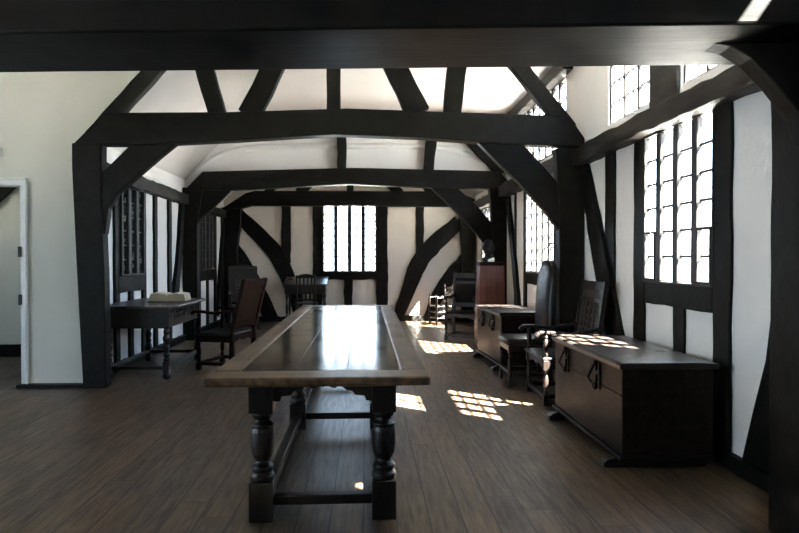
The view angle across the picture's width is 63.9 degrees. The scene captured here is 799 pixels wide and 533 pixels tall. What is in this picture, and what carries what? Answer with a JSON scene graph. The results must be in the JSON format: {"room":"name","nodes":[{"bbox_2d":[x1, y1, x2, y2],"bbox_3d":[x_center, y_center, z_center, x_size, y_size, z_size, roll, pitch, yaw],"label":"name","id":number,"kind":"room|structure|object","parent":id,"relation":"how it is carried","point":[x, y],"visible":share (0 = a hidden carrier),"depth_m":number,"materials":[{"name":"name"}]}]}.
{"room":"medieval timber hall","nodes":[
{"label":"medieval timber hall","id":0,"kind":"room"},
{"bbox_2d":[0,187,20,343],"bbox_3d":[-5.694,-0.267,8.812,3.550,3.000,0.200,0,1,-3],"label":"wall","id":1,"kind":"structure","parent":0,"point":[10,265],"depth_m":8.74,"materials":[{"name":"beige paint"}]},
{"bbox_2d":[0,187,16,202],"bbox_3d":[-5.568,-0.685,8.678,1.161,1.527,0.070,0,1,-3],"label":"trim","id":2,"kind":"structure","parent":1,"relation":"attached to","point":[4,191],"depth_m":8.65,"materials":[{"name":"black wood"}]},
{"bbox_2d":[0,344,20,356],"bbox_3d":[-5.737,1.149,8.716,3.450,0.170,0.025,0,1,-3],"label":"baseboard","id":3,"kind":"structure","parent":1,"relation":"attached to","point":[6,350],"depth_m":8.73,"materials":[{"name":"black wood"}]},
{"bbox_2d":[0,71,164,382],"bbox_3d":[-4.810,-0.580,6.751,5.100,3.680,0.200,0,1,-3],"label":"wall","id":4,"kind":"structure","parent":0,"point":[42,114],"depth_m":6.71,"materials":[{"name":"beige paint"}]},
{"bbox_2d":[0,178,28,383],"bbox_3d":[-4.484,0.168,6.755,1.180,2.185,0.245,0,1,-3],"label":"door frame","id":5,"kind":"structure","parent":4,"relation":"in","point":[4,182],"depth_m":6.67,"materials":[{"name":"white paint"}]},
{"bbox_2d":[16,383,109,387],"bbox_3d":[-3.514,1.244,6.693,0.920,0.035,0.100,0,1,-3],"label":"baseboard","id":6,"kind":"structure","parent":4,"relation":"attached to","point":[29,385],"depth_m":6.65,"materials":[{"name":"black wood"}]},
{"bbox_2d":[107,147,223,363],"bbox_3d":[-3.647,-0.138,10.373,0.200,2.700,6.900,0,1,-3],"label":"wall","id":7,"kind":"structure","parent":0,"point":[158,175],"depth_m":9.40,"materials":[{"name":"paint"}]},
{"bbox_2d":[112,197,120,362],"bbox_3d":[-3.388,0.118,7.666,0.035,2.260,0.165,0,1,-3],"label":"trim","id":8,"kind":"structure","parent":7,"relation":"attached to","point":[116,209],"depth_m":7.62,"materials":[{"name":"black wood"}]},
{"bbox_2d":[128,291,133,356],"bbox_3d":[-3.412,0.752,8.135,0.035,0.880,0.153,0,1,-3],"label":"trim","id":9,"kind":"structure","parent":7,"relation":"attached to","point":[130,293],"depth_m":8.07,"materials":[{"name":"black wood"}]},
{"bbox_2d":[118,275,144,292],"bbox_3d":[-3.409,0.213,8.132,0.040,0.206,0.930,0,1,-3],"label":"trim","id":10,"kind":"structure","parent":7,"relation":"attached to","point":[134,282],"depth_m":8.09,"materials":[{"name":"black wood"}]},
{"bbox_2d":[120,187,144,275],"bbox_3d":[-3.397,-0.443,8.128,0.055,1.110,0.800,0,1,-3],"label":"window","id":11,"kind":"structure","parent":7,"relation":"in","point":[132,201],"depth_m":8.18,"materials":[{"name":"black glass"}]},
{"bbox_2d":[141,192,146,351],"bbox_3d":[-3.436,0.106,8.594,0.035,2.260,0.146,0,1,-3],"label":"trim","id":12,"kind":"structure","parent":7,"relation":"attached to","point":[143,292],"depth_m":8.62,"materials":[{"name":"black wood"}]},
{"bbox_2d":[107,162,188,203],"bbox_3d":[-3.410,-1.081,8.695,0.140,0.213,3.451,0,1,-3],"label":"trim","id":13,"kind":"structure","parent":7,"relation":"attached to","point":[150,187],"depth_m":8.98,"materials":[{"name":"black wood"}]},
{"bbox_2d":[152,196,157,346],"bbox_3d":[-3.461,0.100,9.074,0.035,2.260,0.143,0,1,-3],"label":"trim","id":14,"kind":"structure","parent":7,"relation":"attached to","point":[154,198],"depth_m":9.03,"materials":[{"name":"black wood"}]},
{"bbox_2d":[112,318,224,373],"bbox_3d":[-3.503,1.165,10.222,0.070,0.111,6.550,0,1,-3],"label":"trim","id":15,"kind":"structure","parent":7,"relation":"attached to","point":[179,339],"depth_m":9.85,"materials":[{"name":"black wood"}]},
{"bbox_2d":[167,199,172,339],"bbox_3d":[-3.496,0.091,9.732,0.035,2.260,0.164,0,1,-3],"label":"trim","id":16,"kind":"structure","parent":7,"relation":"attached to","point":[169,202],"depth_m":9.67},
{"bbox_2d":[172,204,184,292],"bbox_3d":[-3.502,-0.144,10.085,0.060,1.807,0.694,0,1,-3],"label":"trim","id":17,"kind":"structure","parent":7,"relation":"attached to","point":[176,279],"depth_m":10.15,"materials":[{"name":"black wood"}]},
{"bbox_2d":[200,222,200,327],"bbox_3d":[-3.586,0.078,11.450,0.035,2.240,0.155,0,1,-3],"label":"trim","id":18,"kind":"structure","parent":7,"relation":"attached to","point":[200,222],"depth_m":11.48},
{"bbox_2d":[206,280,208,324],"bbox_3d":[-3.618,0.700,12.068,0.035,0.880,0.141,0,1,-3],"label":"trim","id":19,"kind":"structure","parent":7,"relation":"attached to","point":[207,281],"depth_m":12.01,"materials":[{"name":"black wood"}]},
{"bbox_2d":[200,269,215,280],"bbox_3d":[-3.615,0.160,12.061,0.040,0.208,1.220,0,1,-3],"label":"trim","id":20,"kind":"structure","parent":7,"relation":"attached to","point":[204,274],"depth_m":11.97,"materials":[{"name":"black wood"}]},
{"bbox_2d":[201,213,215,269],"bbox_3d":[-3.603,-0.475,12.053,0.055,1.070,1.080,0,1,-3],"label":"window","id":21,"kind":"structure","parent":7,"relation":"in","point":[208,223],"depth_m":12.01,"materials":[{"name":"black glass"}]},
{"bbox_2d":[214,216,216,320],"bbox_3d":[-3.650,0.062,12.669,0.035,2.240,0.153,0,1,-3],"label":"trim","id":22,"kind":"structure","parent":7,"relation":"attached to","point":[215,280],"depth_m":12.71,"materials":[{"name":"black wood"}]},
{"bbox_2d":[210,207,225,217],"bbox_3d":[-3.598,-1.086,12.090,0.120,0.191,2.851,0,1,-3],"label":"trim","id":23,"kind":"structure","parent":7,"relation":"attached to","point":[218,212],"depth_m":12.69,"materials":[{"name":"black wood"}]},
{"bbox_2d":[217,221,224,315],"bbox_3d":[-3.659,-0.021,13.091,0.060,2.039,0.774,0,1,-3],"label":"trim","id":24,"kind":"structure","parent":7,"relation":"attached to","point":[221,247],"depth_m":13.02,"materials":[{"name":"black wood"}]},
{"bbox_2d":[220,217,223,309],"bbox_3d":[-3.681,0.054,13.278,0.035,2.240,0.135,0,1,-3],"label":"trim","id":25,"kind":"structure","parent":7,"relation":"attached to","point":[221,218],"depth_m":13.24,"materials":[{"name":"black wood"}]},
{"bbox_2d":[111,67,551,178],"bbox_3d":[-0.865,-1.868,8.853,5.600,1.360,3.820,0,1,-3],"label":"ceiling","id":26,"kind":"structure","parent":0,"point":[493,90],"depth_m":8.63,"materials":[{"name":"paint"}]},
{"bbox_2d":[185,137,490,186],"bbox_3d":[-1.040,-1.874,10.796,5.655,1.360,0.080,0,1,-3],"label":"wall","id":27,"kind":"structure","parent":0,"point":[287,158],"depth_m":10.75,"materials":[{"name":"paint"}]},
{"bbox_2d":[185,143,504,200],"bbox_3d":[-1.045,-1.624,12.292,5.600,0.941,3.100,0,1,-3],"label":"ceiling","id":28,"kind":"structure","parent":0,"point":[279,146],"depth_m":10.72,"materials":[{"name":"paint"}]},
{"bbox_2d":[224,185,475,320],"bbox_3d":[-1.044,-0.532,13.718,5.750,3.400,0.120,0,1,-3],"label":"wall","id":29,"kind":"structure","parent":0,"point":[401,221],"depth_m":13.69,"materials":[{"name":"paint"}]},
{"bbox_2d":[222,207,242,322],"bbox_3d":[-3.507,-0.032,13.441,0.406,2.407,0.210,0,1,-3],"label":"trim","id":30,"kind":"structure","parent":29,"relation":"attached to","point":[232,222],"depth_m":13.33,"materials":[{"name":"black wood"}]},
{"bbox_2d":[223,191,474,208],"bbox_3d":[-1.047,-1.390,13.521,5.276,0.399,0.230,0,1,-3],"label":"tie beam","id":31,"kind":"structure","parent":30,"relation":"on","point":[254,198],"depth_m":13.40,"materials":[{"name":"black wood"}]},
{"bbox_2d":[238,245,277,315],"bbox_3d":[-3.136,0.324,13.535,1.114,1.703,0.070,0,1,-3],"label":"trim","id":32,"kind":"structure","parent":29,"relation":"attached to","point":[267,308],"depth_m":13.52,"materials":[{"name":"black wood"}]},
{"bbox_2d":[241,210,302,311],"bbox_3d":[-2.798,-0.083,13.547,1.590,2.396,0.070,0,1,-3],"label":"trim","id":33,"kind":"structure","parent":29,"relation":"attached to","point":[272,249],"depth_m":13.51,"materials":[{"name":"black wood"}]},
{"bbox_2d":[281,206,290,262],"bbox_3d":[-2.402,-0.690,13.565,0.208,1.220,0.060,0,1,-3],"label":"trim","id":34,"kind":"structure","parent":29,"relation":"attached to","point":[286,210],"depth_m":13.53,"materials":[{"name":"black wood"}]},
{"bbox_2d":[295,187,311,190],"bbox_3d":[-1.929,-1.768,13.575,0.557,0.565,0.060,0,1,-3],"label":"trim","id":35,"kind":"structure","parent":29,"relation":"attached to","point":[303,188],"depth_m":13.54,"materials":[{"name":"black wood"}]},
{"bbox_2d":[313,207,321,304],"bbox_3d":[-1.743,-0.066,13.608,0.222,2.470,0.060,0,1,-3],"label":"trim","id":36,"kind":"structure","parent":29,"relation":"attached to","point":[317,211],"depth_m":13.57,"materials":[{"name":"black wood"}]},
{"bbox_2d":[343,279,352,304],"bbox_3d":[-1.095,0.684,13.652,0.199,0.870,0.060,0,1,-3],"label":"trim","id":37,"kind":"structure","parent":29,"relation":"attached to","point":[348,284],"depth_m":13.62,"materials":[{"name":"black wood"}]},
{"bbox_2d":[320,272,376,279],"bbox_3d":[-1.079,0.189,13.646,1.230,0.200,0.060,0,1,-3],"label":"trim","id":38,"kind":"structure","parent":29,"relation":"attached to","point":[332,275],"depth_m":13.62,"materials":[{"name":"black wood"}]},
{"bbox_2d":[322,207,376,271],"bbox_3d":[-1.066,-0.587,13.669,1.160,1.410,0.145,0,1,-3],"label":"window","id":39,"kind":"structure","parent":29,"relation":"in","point":[349,214],"depth_m":13.61,"materials":[{"name":"clear glass"}]},
{"bbox_2d":[347,185,353,190],"bbox_3d":[-1.054,-1.771,13.621,0.161,0.440,0.060,0,1,-3],"label":"trim","id":40,"kind":"structure","parent":29,"relation":"attached to","point":[349,187],"depth_m":13.59,"materials":[{"name":"black wood"}]},
{"bbox_2d":[259,315,460,321],"bbox_3d":[-1.064,1.108,13.649,5.200,0.142,0.080,0,1,-3],"label":"trim","id":41,"kind":"structure","parent":29,"relation":"attached to","point":[400,317],"depth_m":13.67,"materials":[{"name":"black wood"}]},
{"bbox_2d":[376,207,387,304],"bbox_3d":[-0.375,-0.067,13.679,0.271,2.470,0.060,0,1,-3],"label":"trim","id":42,"kind":"structure","parent":29,"relation":"attached to","point":[382,212],"depth_m":13.65,"materials":[{"name":"black wood"}]},
{"bbox_2d":[387,187,402,190],"bbox_3d":[-0.201,-1.772,13.666,0.565,0.560,0.060,0,1,-3],"label":"trim","id":43,"kind":"structure","parent":29,"relation":"attached to","point":[389,188],"depth_m":13.64,"materials":[{"name":"black wood"}]},
{"bbox_2d":[415,207,423,251],"bbox_3d":[0.435,-0.767,13.713,0.187,1.070,0.060,0,1,-3],"label":"trim","id":44,"kind":"structure","parent":29,"relation":"attached to","point":[419,212],"depth_m":13.68,"materials":[{"name":"black wood"}]},
{"bbox_2d":[394,217,459,314],"bbox_3d":[0.613,0.040,13.727,1.535,2.215,0.070,0,1,-3],"label":"trim","id":45,"kind":"structure","parent":29,"relation":"attached to","point":[430,248],"depth_m":13.68,"materials":[{"name":"black wood"}]},
{"bbox_2d":[424,254,460,315],"bbox_3d":[1.031,0.444,13.755,1.020,1.411,0.070,0,1,-3],"label":"trim","id":46,"kind":"structure","parent":29,"relation":"attached to","point":[446,279],"depth_m":13.72,"materials":[{"name":"black wood"}]},
{"bbox_2d":[458,216,474,320],"bbox_3d":[1.454,-0.058,13.700,0.364,2.452,0.210,0,1,-3],"label":"trim","id":47,"kind":"structure","parent":29,"relation":"attached to","point":[467,236],"depth_m":13.59,"materials":[{"name":"black wood"}]},
{"bbox_2d":[0,321,771,532],"bbox_3d":[-2.578,1.347,4.790,9.750,0.120,18.200,0,1,-3],"label":"floor","id":48,"kind":"structure","parent":0,"point":[142,452],"depth_m":4.14,"materials":[{"name":"brown wood"}]},
{"bbox_2d":[110,298,205,379],"bbox_3d":[-2.938,0.837,7.749,0.880,0.820,1.480,0,1,-3],"label":"side table","id":49,"kind":"object","parent":48,"relation":"on","point":[139,313],"visible":0.76,"depth_m":7.09,"materials":[{"name":"brown wood"}]},
{"bbox_2d":[147,291,191,301],"bbox_3d":[-2.814,0.369,7.849,0.456,0.112,0.378,0,1,-7],"label":"open book","id":50,"kind":"object","parent":49,"relation":"on","point":[163,296],"visible":1,"depth_m":7.68,"materials":[{"name":"paper"}]},
{"bbox_2d":[190,277,267,369],"bbox_3d":[-2.097,0.693,7.918,0.740,1.105,0.592,0,1,15],"label":"armchair","id":51,"kind":"object","parent":48,"relation":"on","point":[247,309],"visible":0.88,"depth_m":7.73,"materials":[{"name":"brown wood"}]},
{"bbox_2d":[228,265,259,329],"bbox_3d":[-2.972,0.577,12.219,0.556,1.221,0.635,0,1,-17],"label":"armchair","id":52,"kind":"object","parent":48,"relation":"on","point":[236,273],"visible":0.52,"depth_m":12.41,"materials":[{"name":"brown wood"}]},
{"bbox_2d":[283,277,328,316],"bbox_3d":[-1.922,0.695,13.198,0.880,0.959,0.600,0,1,-3],"label":"desk","id":53,"kind":"object","parent":48,"relation":"on","point":[290,282],"visible":0.7,"depth_m":12.95,"materials":[{"name":"brown wood"}]},
{"bbox_2d":[296,274,317,309],"bbox_3d":[-1.817,0.661,12.534,0.400,1.045,0.435,0,1,-3],"label":"chair","id":54,"kind":"object","parent":48,"relation":"on","point":[303,276],"visible":0.8,"depth_m":12.34,"materials":[{"name":"brown wood"}]},
{"bbox_2d":[203,305,430,522],"bbox_3d":[-0.494,0.881,5.213,1.044,0.800,4.540,0,1,-3],"label":"table","id":55,"kind":"object","parent":48,"relation":"on","point":[366,350],"visible":1,"depth_m":3.31,"materials":[{"name":"brown wood"}]},
{"bbox_2d":[72,67,583,387],"bbox_3d":[-0.699,-0.599,6.830,5.391,3.717,0.170,0,1,-3],"label":"truss","id":56,"kind":"object","parent":48,"relation":"on","point":[149,137],"visible":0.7,"depth_m":6.73,"materials":[{"name":"black wood"}]},
{"bbox_2d":[182,137,506,340],"bbox_3d":[-0.876,-0.649,10.651,5.345,3.714,0.180,0,1,-3],"label":"truss","id":57,"kind":"object","parent":48,"relation":"on","point":[209,188],"visible":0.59,"depth_m":10.57,"materials":[{"name":"black wood"}]},
{"bbox_2d":[0,0,798,532],"bbox_3d":[-2.443,0.030,3.046,9.100,2.560,0.570,0,1,2],"label":"truss","id":58,"kind":"object","parent":48,"relation":"on","point":[760,37],"visible":1,"depth_m":2.81,"materials":[{"name":"black wood"}]},
{"bbox_2d":[428,285,452,325],"bbox_3d":[0.841,0.777,13.023,0.386,0.800,0.448,0,1,-18],"label":"chair","id":59,"kind":"object","parent":48,"relation":"on","point":[445,287],"visible":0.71,"depth_m":13.00,"materials":[{"name":"brown wood"}]},
{"bbox_2d":[443,272,475,339],"bbox_3d":[1.079,0.657,10.668,0.552,1.102,0.611,0,1,22],"label":"leather armchair","id":60,"kind":"object","parent":48,"relation":"on","point":[464,284],"visible":0.66,"depth_m":10.88,"materials":[{"name":"brown wood"}]},
{"bbox_2d":[473,262,504,345],"bbox_3d":[1.418,0.572,10.026,0.480,1.290,0.420,0,1,-3],"label":"wooden pedestal","id":61,"kind":"object","parent":48,"relation":"on","point":[490,284],"visible":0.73,"depth_m":9.86,"materials":[{"name":"red wood"}]},
{"bbox_2d":[482,239,494,261],"bbox_3d":[1.389,-0.248,10.009,0.213,0.349,0.219,0,1,-3],"label":"bust","id":62,"kind":"object","parent":61,"relation":"on","point":[488,247],"visible":0.97,"depth_m":9.94,"materials":[{"name":"brown metal"}]},
{"bbox_2d":[472,305,541,370],"bbox_3d":[1.387,0.888,8.228,0.683,0.705,1.300,0,1,-6],"label":"chest","id":63,"kind":"object","parent":48,"relation":"on","point":[493,320],"visible":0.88,"depth_m":7.76,"materials":[{"name":"brown wood"}]},
{"bbox_2d":[498,261,557,385],"bbox_3d":[1.397,0.598,6.971,0.559,1.321,0.560,0,1,-3],"label":"chair","id":64,"kind":"object","parent":48,"relation":"on","point":[547,282],"visible":0.93,"depth_m":6.76,"materials":[{"name":"black leather"}]},
{"bbox_2d":[519,279,609,405],"bbox_3d":[1.566,0.702,6.180,0.690,1.133,0.652,0,1,-3],"label":"armchair","id":65,"kind":"object","parent":48,"relation":"on","point":[592,301],"visible":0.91,"depth_m":6.11,"materials":[{"name":"black wood"}]},
{"bbox_2d":[547,335,719,467],"bbox_3d":[1.635,0.942,4.780,0.713,0.690,1.490,0,1,-3],"label":"chest","id":66,"kind":"object","parent":48,"relation":"on","point":[646,404],"visible":1,"depth_m":4.08,"materials":[{"name":"brown wood"}]},
{"bbox_2d":[476,65,771,456],"bbox_3d":[2.136,-0.667,5.010,0.070,3.900,18.200,0,1,-3],"label":"wall","id":67,"kind":"structure","parent":0,"point":[588,87],"depth_m":4.21,"materials":[{"name":"paint"}]},
{"bbox_2d":[473,194,488,209],"bbox_3d":[1.640,-1.233,12.362,0.150,0.200,2.850,0,1,-3],"label":"trim","id":68,"kind":"structure","parent":67,"relation":"attached to","point":[482,203],"depth_m":12.15,"materials":[{"name":"black wood"}]},
{"bbox_2d":[482,207,489,261],"bbox_3d":[1.716,-0.543,12.275,0.055,1.200,1.150,0,1,-3],"label":"window","id":69,"kind":"structure","parent":67,"relation":"in","point":[485,211],"depth_m":12.52,"materials":[{"name":"clear glass"}]},
{"bbox_2d":[505,196,520,305],"bbox_3d":[1.811,-0.007,10.082,0.050,2.351,1.119,0,1,-3],"label":"trim","id":70,"kind":"structure","parent":67,"relation":"attached to","point":[515,274],"depth_m":10.10,"materials":[{"name":"black wood"}]},
{"bbox_2d":[514,193,516,304],"bbox_3d":[1.824,0.026,10.091,0.022,2.380,0.113,0,1,-3],"label":"trim","id":71,"kind":"structure","parent":67,"relation":"attached to","point":[515,194],"depth_m":10.04,"materials":[{"name":"black wood"}]},
{"bbox_2d":[523,191,526,306],"bbox_3d":[1.858,0.035,9.451,0.022,2.380,0.196,0,1,-3],"label":"trim","id":72,"kind":"structure","parent":67,"relation":"attached to","point":[524,193],"depth_m":9.45,"materials":[{"name":"black wood"}]},
{"bbox_2d":[499,157,553,196],"bbox_3d":[1.818,-1.230,8.967,0.150,0.214,3.450,0,1,-3],"label":"trim","id":73,"kind":"structure","parent":67,"relation":"attached to","point":[510,187],"depth_m":9.72,"materials":[{"name":"black wood"}]},
{"bbox_2d":[526,271,538,284],"bbox_3d":[1.925,0.166,8.650,0.072,0.197,1.430,0,1,-3],"label":"trim","id":74,"kind":"structure","parent":67,"relation":"attached to","point":[530,278],"depth_m":9.05,"materials":[{"name":"black wood"}]},
{"bbox_2d":[525,194,554,273],"bbox_3d":[1.906,-0.495,8.641,0.055,1.200,1.430,0,1,-3],"label":"window","id":75,"kind":"structure","parent":67,"relation":"in","point":[532,259],"depth_m":8.76,"materials":[{"name":"clear glass"}]},
{"bbox_2d":[507,66,572,114],"bbox_3d":[1.828,-2.341,9.053,0.120,0.168,3.550,0,1,-3],"label":"trim","id":76,"kind":"structure","parent":67,"relation":"attached to","point":[555,75],"depth_m":7.97,"materials":[{"name":"black wood"}]},
{"bbox_2d":[524,76,566,161],"bbox_3d":[1.936,-1.847,8.764,0.065,0.840,2.450,0,1,-3],"label":"window","id":77,"kind":"structure","parent":67,"relation":"in","point":[540,154],"depth_m":8.42,"materials":[{"name":"clear glass"}]},
{"bbox_2d":[555,229,556,342],"bbox_3d":[1.941,0.056,7.854,0.022,2.380,0.174,0,1,-3],"label":"trim","id":78,"kind":"structure","parent":67,"relation":"attached to","point":[555,229],"depth_m":7.91,"materials":[{"name":"black wood"}]},
{"bbox_2d":[581,164,624,335],"bbox_3d":[2.011,0.071,6.255,0.050,2.376,1.347,0,1,-3],"label":"trim","id":79,"kind":"structure","parent":67,"relation":"attached to","point":[613,324],"depth_m":6.37,"materials":[{"name":"black wood"}]},
{"bbox_2d":[605,151,615,283],"bbox_3d":[2.030,-0.472,6.159,0.022,1.280,0.248,0,1,-3],"label":"trim","id":80,"kind":"structure","parent":67,"relation":"attached to","point":[610,159],"depth_m":6.10,"materials":[{"name":"black wood"}]},
{"bbox_2d":[610,66,648,123],"bbox_3d":[2.103,-1.777,5.765,0.045,0.820,0.960,0,1,-3],"label":"window","id":81,"kind":"structure","parent":67,"relation":"in","point":[626,72],"depth_m":5.91,"materials":[{"name":"clear glass"}]},
{"bbox_2d":[633,139,645,341],"bbox_3d":[2.064,0.087,5.502,0.022,2.380,0.235,0,1,-3],"label":"trim","id":82,"kind":"structure","parent":67,"relation":"attached to","point":[639,312],"depth_m":5.50,"materials":[{"name":"black wood"}]},
{"bbox_2d":[649,65,679,107],"bbox_3d":[2.083,-1.502,5.041,0.030,0.470,0.470,0,1,-3],"label":"trim","id":83,"kind":"structure","parent":67,"relation":"attached to","point":[664,80],"depth_m":5.03,"materials":[{"name":"black wood"}]},
{"bbox_2d":[572,65,761,165],"bbox_3d":[2.015,-1.150,5.197,0.150,0.202,3.601,0,1,-3],"label":"wooden beam","id":84,"kind":"structure","parent":67,"relation":"attached to","point":[732,84],"depth_m":4.65,"materials":[{"name":"black wood"}]},
{"bbox_2d":[643,109,713,287],"bbox_3d":[2.104,-0.469,4.851,0.055,1.210,1.080,0,1,-3],"label":"window","id":85,"kind":"structure","parent":67,"relation":"in","point":[697,143],"depth_m":4.81,"materials":[{"name":"clear glass"}]},
{"bbox_2d":[644,281,712,312],"bbox_3d":[2.123,0.216,4.861,0.072,0.196,1.060,0,1,-3],"label":"trim","id":86,"kind":"structure","parent":67,"relation":"attached to","point":[695,298],"depth_m":4.76,"materials":[{"name":"black wood"}]},
{"bbox_2d":[673,305,685,353],"bbox_3d":[2.101,0.761,4.810,0.022,0.950,0.178,0,1,-3],"label":"trim","id":87,"kind":"structure","parent":67,"relation":"attached to","point":[679,314],"depth_m":4.78,"materials":[{"name":"black wood"}]},
{"bbox_2d":[684,65,717,83],"bbox_3d":[2.171,-1.760,4.472,0.045,0.820,0.650,0,1,-3],"label":"window","id":88,"kind":"structure","parent":67,"relation":"in","point":[687,68],"depth_m":4.77,"materials":[{"name":"clear glass"}]},
{"bbox_2d":[712,102,733,451],"bbox_3d":[2.131,0.104,4.224,0.022,2.380,0.225,0,1,-3],"label":"wooden post","id":89,"kind":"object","parent":67,"relation":"attached to","point":[723,237],"depth_m":4.20,"materials":[{"name":"black wood"}]},
{"bbox_2d":[712,443,769,492],"bbox_3d":[1.907,1.192,8.152,0.060,0.112,11.250,0,1,-3],"label":"trim","id":90,"kind":"structure","parent":67,"relation":"attached to","point":[754,475],"depth_m":3.93,"materials":[{"name":"black wood"}]},
{"bbox_2d":[742,103,771,472],"bbox_3d":[2.165,0.123,3.509,0.030,2.360,0.978,0,1,-3],"label":"trim","id":91,"kind":"structure","parent":67,"relation":"attached to","point":[756,450],"depth_m":3.78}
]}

